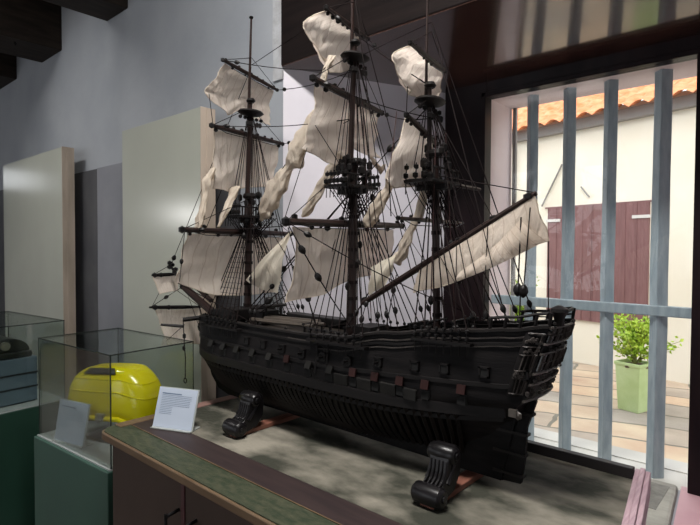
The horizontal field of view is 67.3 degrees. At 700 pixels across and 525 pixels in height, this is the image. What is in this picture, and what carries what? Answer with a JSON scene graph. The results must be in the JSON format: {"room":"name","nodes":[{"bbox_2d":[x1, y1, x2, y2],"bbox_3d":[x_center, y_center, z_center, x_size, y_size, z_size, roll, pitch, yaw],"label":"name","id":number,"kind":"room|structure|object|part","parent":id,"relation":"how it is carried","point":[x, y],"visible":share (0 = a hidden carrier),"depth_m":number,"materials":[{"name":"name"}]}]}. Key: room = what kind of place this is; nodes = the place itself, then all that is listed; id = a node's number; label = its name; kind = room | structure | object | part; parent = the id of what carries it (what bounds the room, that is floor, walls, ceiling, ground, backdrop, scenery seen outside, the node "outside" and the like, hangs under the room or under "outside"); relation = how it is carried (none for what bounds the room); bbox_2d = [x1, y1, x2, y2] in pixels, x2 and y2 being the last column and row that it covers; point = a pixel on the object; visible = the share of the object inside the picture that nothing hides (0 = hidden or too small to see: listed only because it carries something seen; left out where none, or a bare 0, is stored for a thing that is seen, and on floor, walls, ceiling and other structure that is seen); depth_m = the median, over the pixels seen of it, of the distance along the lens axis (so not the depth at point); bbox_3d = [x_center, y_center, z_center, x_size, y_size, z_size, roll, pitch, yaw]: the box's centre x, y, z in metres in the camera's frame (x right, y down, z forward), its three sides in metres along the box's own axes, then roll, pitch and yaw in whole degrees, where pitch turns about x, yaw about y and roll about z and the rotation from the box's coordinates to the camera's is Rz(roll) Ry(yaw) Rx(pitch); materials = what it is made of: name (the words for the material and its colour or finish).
{"room":"museum","nodes":[
{"label":"museum","id":0,"kind":"room"},
{"bbox_2d":[0,0,679,524],"bbox_3d":[-0.842,-0.422,3.863,11.600,3.800,1.120,2,2,42],"label":"wall","id":1,"kind":"structure","parent":0,"point":[154,60],"depth_m":3.29,"materials":[{"name":"paint"}]},
{"bbox_2d":[0,169,97,335],"bbox_3d":[-3.722,0.319,5.668,4.728,2.190,0.025,2,2,42],"label":"trim","id":2,"kind":"structure","parent":1,"relation":"attached to","point":[86,234],"depth_m":4.24,"materials":[{"name":"grey paint"}]},
{"bbox_2d":[97,163,123,362],"bbox_3d":[-1.532,0.381,3.730,1.122,2.195,0.023,2,2,42],"label":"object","id":3,"kind":"structure","parent":1,"relation":"attached to","point":[109,178],"depth_m":3.93,"materials":[{"name":"grey paint"}]},
{"bbox_2d":[215,189,239,397],"bbox_3d":[-0.866,0.403,3.139,0.660,2.190,0.025,2,2,42],"label":"trim","id":4,"kind":"structure","parent":1,"relation":"attached to","point":[223,196],"depth_m":2.98,"materials":[{"name":"wood"}]},
{"bbox_2d":[272,0,283,81],"bbox_3d":[-0.362,-1.339,2.664,0.078,0.825,0.016,2,2,42],"label":"trim","id":5,"kind":"structure","parent":1,"relation":"attached to","point":[278,74],"depth_m":2.67,"materials":[{"name":"paint"}]},
{"bbox_2d":[281,0,472,64],"bbox_3d":[0.984,-1.326,1.546,3.435,0.747,0.135,2,2,42],"label":"trim","id":6,"kind":"structure","parent":1,"relation":"attached to","point":[377,16],"depth_m":2.31,"materials":[{"name":"brown wood"}]},
{"bbox_2d":[282,0,699,92],"bbox_3d":[0.760,-0.980,2.168,2.280,0.175,0.752,2,2,42],"label":"ceiling","id":7,"kind":"structure","parent":1,"relation":"attached to","point":[481,41],"depth_m":2.15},
{"bbox_2d":[443,34,699,495],"bbox_3d":[1.125,0.011,2.481,1.404,1.850,0.315,2,2,42],"label":"window","id":8,"kind":"structure","parent":1,"relation":"in","point":[475,100],"depth_m":2.40,"materials":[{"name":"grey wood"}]},
{"bbox_3d":[1.089,0.199,2.445,0.922,0.045,0.025,2,2,42],"label":"rail","id":9,"kind":"part","parent":8,"relation":"part of","materials":[{"name":"metal"}]},
{"bbox_2d":[534,427,687,490],"bbox_3d":[1.163,1.072,2.556,1.000,0.305,0.330,2,2,42],"label":"trim","id":10,"kind":"structure","parent":1,"relation":"attached to","point":[675,472],"depth_m":2.51,"materials":[{"name":"white paint"}]},
{"bbox_2d":[648,482,668,509],"bbox_3d":[1.182,0.918,2.082,0.100,0.008,0.250,2,2,42],"label":"trim","id":11,"kind":"structure","parent":1,"relation":"attached to","point":[658,491],"depth_m":2.07,"materials":[{"name":"concrete"}]},
{"bbox_2d":[646,479,677,524],"bbox_3d":[0.642,0.927,2.326,1.410,0.042,0.700,2,2,42],"label":"trim","id":12,"kind":"structure","parent":1,"relation":"attached to","point":[663,514],"depth_m":1.96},
{"bbox_2d":[673,486,699,524],"bbox_3d":[1.370,0.959,1.696,0.635,0.042,0.720,2,2,42],"label":"trim","id":13,"kind":"structure","parent":1,"relation":"attached to","point":[688,507],"depth_m":1.98,"materials":[{"name":"pink paint"}]},
{"bbox_2d":[489,59,696,319],"bbox_3d":[1.112,-0.126,2.534,2.700,3.300,0.248,2,2,42],"label":"window frame","id":14,"kind":"structure","parent":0,"point":[501,108],"depth_m":2.73,"materials":[{"name":"paint"}]},
{"bbox_3d":[-2.967,1.584,1.531,11.600,0.100,5.500,2,2,42],"label":"floor","id":15,"kind":"structure","parent":0,"visible":0},
{"bbox_2d":[0,311,64,524],"bbox_3d":[-2.123,0.915,3.154,0.764,1.155,0.472,1,2,35],"label":"display case","id":16,"kind":"object","parent":15,"relation":"on","point":[19,423],"visible":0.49,"depth_m":2.94,"materials":[{"name":"clear glass"}]},
{"bbox_2d":[0,355,37,407],"bbox_3d":[-2.144,0.670,3.128,0.590,0.262,0.279,1,2,35],"label":"instrument box","id":17,"kind":"object","parent":16,"relation":"on","point":[18,376],"visible":0.91,"depth_m":2.99,"materials":[{"name":"blue metal"}]},
{"bbox_2d":[0,335,31,360],"bbox_3d":[-2.121,0.482,3.095,0.537,0.112,0.240,1,2,35],"label":"instrument","id":18,"kind":"object","parent":17,"relation":"on","point":[10,348],"visible":1,"depth_m":2.98,"materials":[{"name":"black metal"}]},
{"bbox_3d":[-1.923,0.468,2.933,0.027,0.047,0.048,1,2,35],"label":"knob","id":19,"kind":"part","parent":18,"relation":"part of","materials":[{"name":"silver metal"}]},
{"bbox_3d":[-2.124,0.520,3.098,0.530,0.035,0.240,1,2,35],"label":"plate","id":20,"kind":"part","parent":18,"relation":"part of","materials":[{"name":"black metal"}]},
{"bbox_3d":[-2.122,0.805,3.153,0.748,0.006,0.452,1,2,35],"label":"board","id":21,"kind":"part","parent":16,"relation":"part of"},
{"bbox_3d":[-2.118,0.340,3.141,0.740,0.005,0.440,1,2,35],"label":"glass lid","id":22,"kind":"part","parent":16,"relation":"part of","materials":[{"name":"clear glass"}]},
{"bbox_3d":[-1.995,0.568,3.326,0.740,0.460,0.005,1,2,35],"label":"glass pane","id":23,"kind":"part","parent":16,"relation":"part of","materials":[{"name":"clear glass"}]},
{"bbox_2d":[3,146,75,336],"bbox_3d":[-2.780,0.261,4.667,1.485,2.372,0.092,2,2,42],"label":"display board","id":24,"kind":"object","parent":15,"relation":"on","point":[39,190],"visible":0.56,"depth_m":4.44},
{"bbox_2d":[34,328,193,524],"bbox_3d":[-1.110,0.938,2.483,0.679,1.155,0.432,1,2,37],"label":"display case","id":25,"kind":"object","parent":15,"relation":"on","point":[74,475],"visible":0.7,"depth_m":2.32,"materials":[{"name":"glass"}]},
{"bbox_3d":[-1.225,0.600,2.319,0.655,0.460,0.005,1,2,37],"label":"glass pane","id":26,"kind":"part","parent":25,"relation":"part of","materials":[{"name":"clear glass"}]},
{"bbox_3d":[-1.108,0.829,2.481,0.663,0.006,0.412,1,2,37],"label":"board","id":27,"kind":"part","parent":25,"relation":"part of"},
{"bbox_3d":[-1.105,0.363,2.470,0.655,0.005,0.400,1,2,37],"label":"glass lid","id":28,"kind":"part","parent":25,"relation":"part of","materials":[{"name":"clear glass"}]},
{"bbox_2d":[111,363,161,422],"bbox_3d":[-1.119,0.650,2.493,0.554,0.346,0.267,1,2,22],"label":"shell","id":29,"kind":"object","parent":25,"relation":"on","point":[135,389],"visible":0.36,"depth_m":2.36,"materials":[{"name":"yellow plastic"}]},
{"bbox_2d":[122,106,215,402],"bbox_3d":[-1.121,0.322,3.198,0.925,2.347,0.092,2,2,42],"label":"display board","id":30,"kind":"object","parent":15,"relation":"on","point":[165,161],"visible":0.59,"depth_m":3.11,"materials":[{"name":"white paint"}]},
{"bbox_2d":[102,395,650,524],"bbox_3d":[0.008,1.074,1.740,1.799,0.936,0.924,2,2,42],"label":"base cabinet","id":31,"kind":"object","parent":15,"relation":"on","point":[298,471],"visible":0.68,"depth_m":1.60,"materials":[{"name":"brown wood"}]},
{"bbox_3d":[-0.711,1.078,1.841,0.487,0.776,0.019,2,2,42],"label":"door","id":32,"kind":"part","parent":31,"relation":"part of","materials":[{"name":"brown wood"}]},
{"bbox_3d":[-0.561,0.859,1.658,0.012,0.156,0.055,2,2,42],"label":"handle","id":33,"kind":"part","parent":31,"relation":"part of","materials":[{"name":"black metal"}]},
{"bbox_2d":[150,386,199,432],"bbox_3d":[-0.664,0.556,1.997,0.179,0.147,0.067,1,2,19],"label":"card","id":34,"kind":"object","parent":31,"relation":"on","point":[176,408],"visible":1,"depth_m":2.00,"materials":[{"name":"white paper"}]},
{"bbox_2d":[160,392,191,413],"bbox_3d":[-0.664,0.540,2.004,0.136,0.074,0.024,1,2,19],"label":"print","id":35,"kind":"object","parent":34,"relation":"attached to","point":[170,402],"depth_m":2.01,"materials":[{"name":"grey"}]},
{"bbox_3d":[-0.486,0.861,1.592,0.012,0.156,0.055,2,2,42],"label":"handle","id":36,"kind":"part","parent":31,"relation":"part of","materials":[{"name":"black metal"}]},
{"bbox_3d":[-0.334,1.089,1.508,0.480,0.776,0.019,2,2,42],"label":"door","id":37,"kind":"part","parent":31,"relation":"part of","materials":[{"name":"brown wood"}]},
{"bbox_2d":[222,390,299,437],"bbox_3d":[-0.260,0.553,2.094,0.102,0.149,0.543,2,2,42],"label":"cradle","id":38,"kind":"object","parent":31,"relation":"on","point":[249,413],"visible":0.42,"depth_m":1.94,"materials":[{"name":"black wood"}]},
{"bbox_2d":[410,440,483,509],"bbox_3d":[0.371,0.571,1.582,0.102,0.149,0.543,2,2,42],"label":"cradle","id":39,"kind":"object","parent":31,"relation":"on","point":[443,479],"visible":0.5,"depth_m":1.42,"materials":[{"name":"black wood"}]},
{"bbox_2d":[149,0,575,483],"bbox_3d":[-0.190,-0.266,2.045,1.998,1.751,0.904,1,2,26],"label":"model ship","id":40,"kind":"object","parent":39,"relation":"on","point":[475,386],"visible":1,"depth_m":1.76,"materials":[{"name":"brown wood"}]},
{"bbox_3d":[-0.582,0.338,2.198,0.026,0.026,0.016,2,2,42],"label":"port lid","id":41,"kind":"part","parent":40,"relation":"part of","materials":[{"name":"black wood"}]},
{"bbox_3d":[-0.605,0.433,2.444,0.324,0.328,0.022,2,2,42],"label":"stem","id":42,"kind":"part","parent":40,"relation":"part of","materials":[{"name":"black wood"}]},
{"bbox_3d":[-0.519,0.342,2.141,0.026,0.026,0.016,2,2,42],"label":"port lid","id":43,"kind":"part","parent":40,"relation":"part of","materials":[{"name":"black wood"}]},
{"bbox_3d":[-0.452,0.344,2.081,0.026,0.026,0.016,2,2,42],"label":"port lid","id":44,"kind":"part","parent":40,"relation":"part of","materials":[{"name":"black wood"}]},
{"bbox_3d":[-0.404,0.307,2.059,0.030,0.030,0.012,2,2,42],"label":"port frame","id":45,"kind":"part","parent":40,"relation":"part of","materials":[{"name":"black wood"}]},
{"bbox_3d":[-0.377,0.346,2.015,0.026,0.026,0.016,2,2,42],"label":"port lid","id":46,"kind":"part","parent":40,"relation":"part of","materials":[{"name":"black wood"}]},
{"bbox_3d":[-0.328,0.310,1.991,0.030,0.030,0.012,2,2,42],"label":"port frame","id":47,"kind":"part","parent":40,"relation":"part of","materials":[{"name":"black wood"}]},
{"bbox_3d":[-0.302,0.348,1.949,0.026,0.026,0.016,2,2,42],"label":"port lid","id":48,"kind":"part","parent":40,"relation":"part of","materials":[{"name":"wood"}]},
{"bbox_3d":[-0.246,0.314,1.919,0.030,0.030,0.012,2,2,42],"label":"port frame","id":49,"kind":"part","parent":40,"relation":"part of","materials":[{"name":"black wood"}]},
{"bbox_3d":[-0.228,0.344,1.882,0.026,0.026,0.011,2,2,42],"label":"port lid","id":50,"kind":"part","parent":40,"relation":"part of","materials":[{"name":"red wood"}]},
{"bbox_3d":[-0.167,0.318,1.848,0.030,0.030,0.012,2,2,42],"label":"port frame","id":51,"kind":"part","parent":40,"relation":"part of","materials":[{"name":"black wood"}]},
{"bbox_3d":[-0.145,0.353,1.810,0.026,0.026,0.016,2,2,42],"label":"port lid","id":52,"kind":"part","parent":40,"relation":"part of","materials":[{"name":"black wood"}]},
{"bbox_3d":[-0.090,0.319,1.780,0.030,0.030,0.012,2,2,42],"label":"port frame","id":53,"kind":"part","parent":40,"relation":"part of","materials":[{"name":"black wood"}]},
{"bbox_3d":[-0.069,0.355,1.744,0.026,0.026,0.016,2,2,42],"label":"port lid","id":54,"kind":"part","parent":40,"relation":"part of","materials":[{"name":"black wood"}]},
{"bbox_3d":[-0.029,0.382,1.718,0.058,0.036,0.013,2,2,42],"label":"panel","id":55,"kind":"part","parent":40,"relation":"part of","materials":[{"name":"black wood"}]},
{"bbox_3d":[-0.006,0.320,1.709,0.030,0.030,0.012,2,2,42],"label":"port frame","id":56,"kind":"part","parent":40,"relation":"part of","materials":[{"name":"black wood"}]},
{"bbox_3d":[0.008,0.351,1.680,0.026,0.026,0.011,2,2,42],"label":"port lid","id":57,"kind":"part","parent":40,"relation":"part of","materials":[{"name":"red wood"}]},
{"bbox_3d":[0.045,0.384,1.659,0.058,0.036,0.013,2,2,42],"label":"panel","id":58,"kind":"part","parent":40,"relation":"part of","materials":[{"name":"black wood"}]},
{"bbox_3d":[0.076,0.353,1.627,0.026,0.026,0.011,2,2,42],"label":"port lid","id":59,"kind":"part","parent":40,"relation":"part of","materials":[{"name":"red wood"}]},
{"bbox_3d":[0.088,0.309,1.633,0.030,0.030,0.012,2,2,42],"label":"port frame","id":60,"kind":"part","parent":40,"relation":"part of","materials":[{"name":"black wood"}]},
{"bbox_3d":[0.117,0.386,1.605,0.058,0.036,0.013,2,2,42],"label":"panel","id":61,"kind":"part","parent":40,"relation":"part of","materials":[{"name":"black wood"}]},
{"bbox_3d":[0.148,0.354,1.574,0.026,0.026,0.011,2,2,42],"label":"port lid","id":62,"kind":"part","parent":40,"relation":"part of","materials":[{"name":"red wood"}]},
{"bbox_3d":[0.177,0.390,1.556,0.045,0.034,0.009,2,2,42],"label":"panel","id":63,"kind":"part","parent":40,"relation":"part of","materials":[{"name":"black wood"}]},
{"bbox_3d":[0.192,0.306,1.554,0.030,0.030,0.012,2,2,42],"label":"port frame","id":64,"kind":"part","parent":40,"relation":"part of","materials":[{"name":"black wood"}]},
{"bbox_3d":[0.215,0.227,1.713,0.920,0.114,0.296,2,2,42],"label":"sheer moulding","id":65,"kind":"part","parent":40,"relation":"part of","materials":[{"name":"black wood"}]},
{"bbox_3d":[0.216,0.354,1.525,0.026,0.026,0.011,2,2,42],"label":"port lid","id":66,"kind":"part","parent":40,"relation":"part of","materials":[{"name":"red wood"}]},
{"bbox_3d":[0.272,0.249,1.663,0.753,0.108,0.303,2,2,42],"label":"poop moulding","id":67,"kind":"part","parent":40,"relation":"part of","materials":[{"name":"black wood"}]},
{"bbox_3d":[0.269,0.302,1.498,0.030,0.030,0.012,2,2,42],"label":"port frame","id":68,"kind":"part","parent":40,"relation":"part of","materials":[{"name":"black wood"}]},
{"bbox_3d":[0.308,0.353,1.461,0.026,0.026,0.011,2,2,42],"label":"port lid","id":69,"kind":"part","parent":40,"relation":"part of","materials":[{"name":"red wood"}]},
{"bbox_3d":[0.366,0.298,1.431,0.030,0.030,0.012,2,2,42],"label":"port frame","id":70,"kind":"part","parent":40,"relation":"part of","materials":[{"name":"black wood"}]},
{"bbox_3d":[0.381,0.170,1.427,0.014,0.041,0.009,1,2,35],"label":"post","id":71,"kind":"part","parent":40,"relation":"part of","materials":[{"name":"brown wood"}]},
{"bbox_3d":[0.414,0.165,1.404,0.014,0.041,0.009,1,2,35],"label":"post","id":72,"kind":"part","parent":40,"relation":"part of","materials":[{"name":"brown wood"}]},
{"bbox_3d":[0.443,0.145,1.384,0.157,0.042,0.009,1,2,35],"label":"poop rail","id":73,"kind":"part","parent":40,"relation":"part of","materials":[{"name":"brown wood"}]},
{"bbox_3d":[0.447,0.163,1.381,0.014,0.041,0.009,1,2,35],"label":"post","id":74,"kind":"part","parent":40,"relation":"part of","materials":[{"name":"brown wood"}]},
{"bbox_3d":[0.452,0.293,1.373,0.030,0.030,0.012,2,2,42],"label":"port frame","id":75,"kind":"part","parent":40,"relation":"part of","materials":[{"name":"black wood"}]},
{"bbox_3d":[0.456,0.264,1.361,0.090,0.167,0.025,1,2,23],"label":"gallery moulding","id":76,"kind":"part","parent":40,"relation":"part of","materials":[{"name":"black wood"}]},
{"bbox_3d":[0.481,0.153,1.358,0.014,0.042,0.009,1,2,35],"label":"post","id":77,"kind":"part","parent":40,"relation":"part of","materials":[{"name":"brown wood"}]},
{"bbox_3d":[0.567,0.141,1.524,0.009,0.042,0.157,-1,2,-42],"label":"poop rail","id":78,"kind":"part","parent":40,"relation":"part of","materials":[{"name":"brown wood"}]},
{"bbox_3d":[0.509,0.149,1.337,0.014,0.040,0.009,2,2,42],"label":"post","id":79,"kind":"part","parent":40,"relation":"part of","materials":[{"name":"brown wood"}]},
{"bbox_3d":[0.621,0.146,1.464,0.014,0.040,0.009,2,2,42],"label":"post","id":80,"kind":"part","parent":40,"relation":"part of","materials":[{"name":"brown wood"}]},
{"bbox_3d":[0.644,0.661,1.216,0.042,0.076,0.865,1,2,33],"label":"moulding","id":81,"kind":"part","parent":31,"relation":"part of","materials":[{"name":"pink wood"}]},
{"bbox_3d":[-2.650,-2.348,1.758,12.000,0.150,6.800,2,2,42],"label":"ceiling","id":82,"kind":"structure","parent":0,"visible":0},
{"bbox_2d":[0,53,16,88],"bbox_3d":[-5.361,-2.061,3.489,0.560,0.565,5.385,2,2,42],"label":"ceiling beam","id":83,"kind":"structure","parent":82,"relation":"attached to","point":[8,63],"depth_m":5.28,"materials":[{"name":"brown wood"}]},
{"bbox_2d":[0,0,61,62],"bbox_3d":[-4.444,-2.034,2.677,0.479,0.565,5.385,2,2,42],"label":"ceiling beam","id":84,"kind":"structure","parent":82,"relation":"attached to","point":[29,29],"depth_m":4.40,"materials":[{"name":"brown wood"}]},
{"bbox_2d":[43,0,127,20],"bbox_3d":[-3.482,-2.006,1.825,0.340,0.565,5.385,2,2,42],"label":"ceiling beam","id":85,"kind":"structure","parent":82,"relation":"attached to","point":[106,10],"depth_m":3.71,"materials":[{"name":"brown wood"}]},
{"label":"outside","id":86,"kind":"structure","parent":0,"visible":0},
{"bbox_2d":[534,361,689,462],"bbox_3d":[6.127,1.433,8.476,26.000,0.100,15.240,2,2,42],"label":"ground","id":87,"kind":"structure","parent":86,"point":[629,429],"depth_m":5.02,"materials":[{"name":"beige wood"}]},
{"bbox_2d":[510,276,538,320],"bbox_3d":[2.149,0.768,6.783,0.532,1.287,0.463,0,2,-12],"label":"shrub","id":88,"kind":"object","parent":87,"relation":"on","point":[517,306],"visible":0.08,"depth_m":6.68,"materials":[{"name":"green plant"}]},
{"bbox_2d":[510,76,696,383],"bbox_3d":[4.842,-1.197,7.777,3.780,5.185,14.000,-1,2,-34],"label":"building","id":89,"kind":"structure","parent":87,"relation":"on","point":[636,116],"depth_m":6.85,"materials":[{"name":"paint"}]},
{"bbox_2d":[546,206,592,320],"bbox_3d":[3.108,0.006,7.463,0.042,1.580,0.692,-1,2,-34],"label":"shutter","id":90,"kind":"object","parent":89,"relation":"hanging from","point":[583,242],"depth_m":7.34,"materials":[{"name":"brown wood"}]},
{"bbox_2d":[591,202,649,327],"bbox_3d":[3.511,0.025,6.858,0.042,1.580,0.747,-1,2,-34],"label":"shutter","id":91,"kind":"object","parent":89,"relation":"hanging from","point":[632,232],"depth_m":6.76,"materials":[{"name":"brown wood"}]},
{"bbox_2d":[614,358,647,413],"bbox_3d":[2.812,1.218,5.208,0.295,0.480,0.295,0,2,-25],"label":"planter","id":92,"kind":"object","parent":87,"relation":"on","point":[631,379],"visible":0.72,"depth_m":5.12,"materials":[{"name":"plastic"}]},
{"bbox_2d":[596,313,683,363],"bbox_3d":[2.825,0.724,5.210,0.617,0.577,0.616,0,2,-14],"label":"shrub","id":93,"kind":"object","parent":92,"relation":"in","point":[634,338],"visible":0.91,"depth_m":5.14,"materials":[{"name":"green plant"}]}
]}

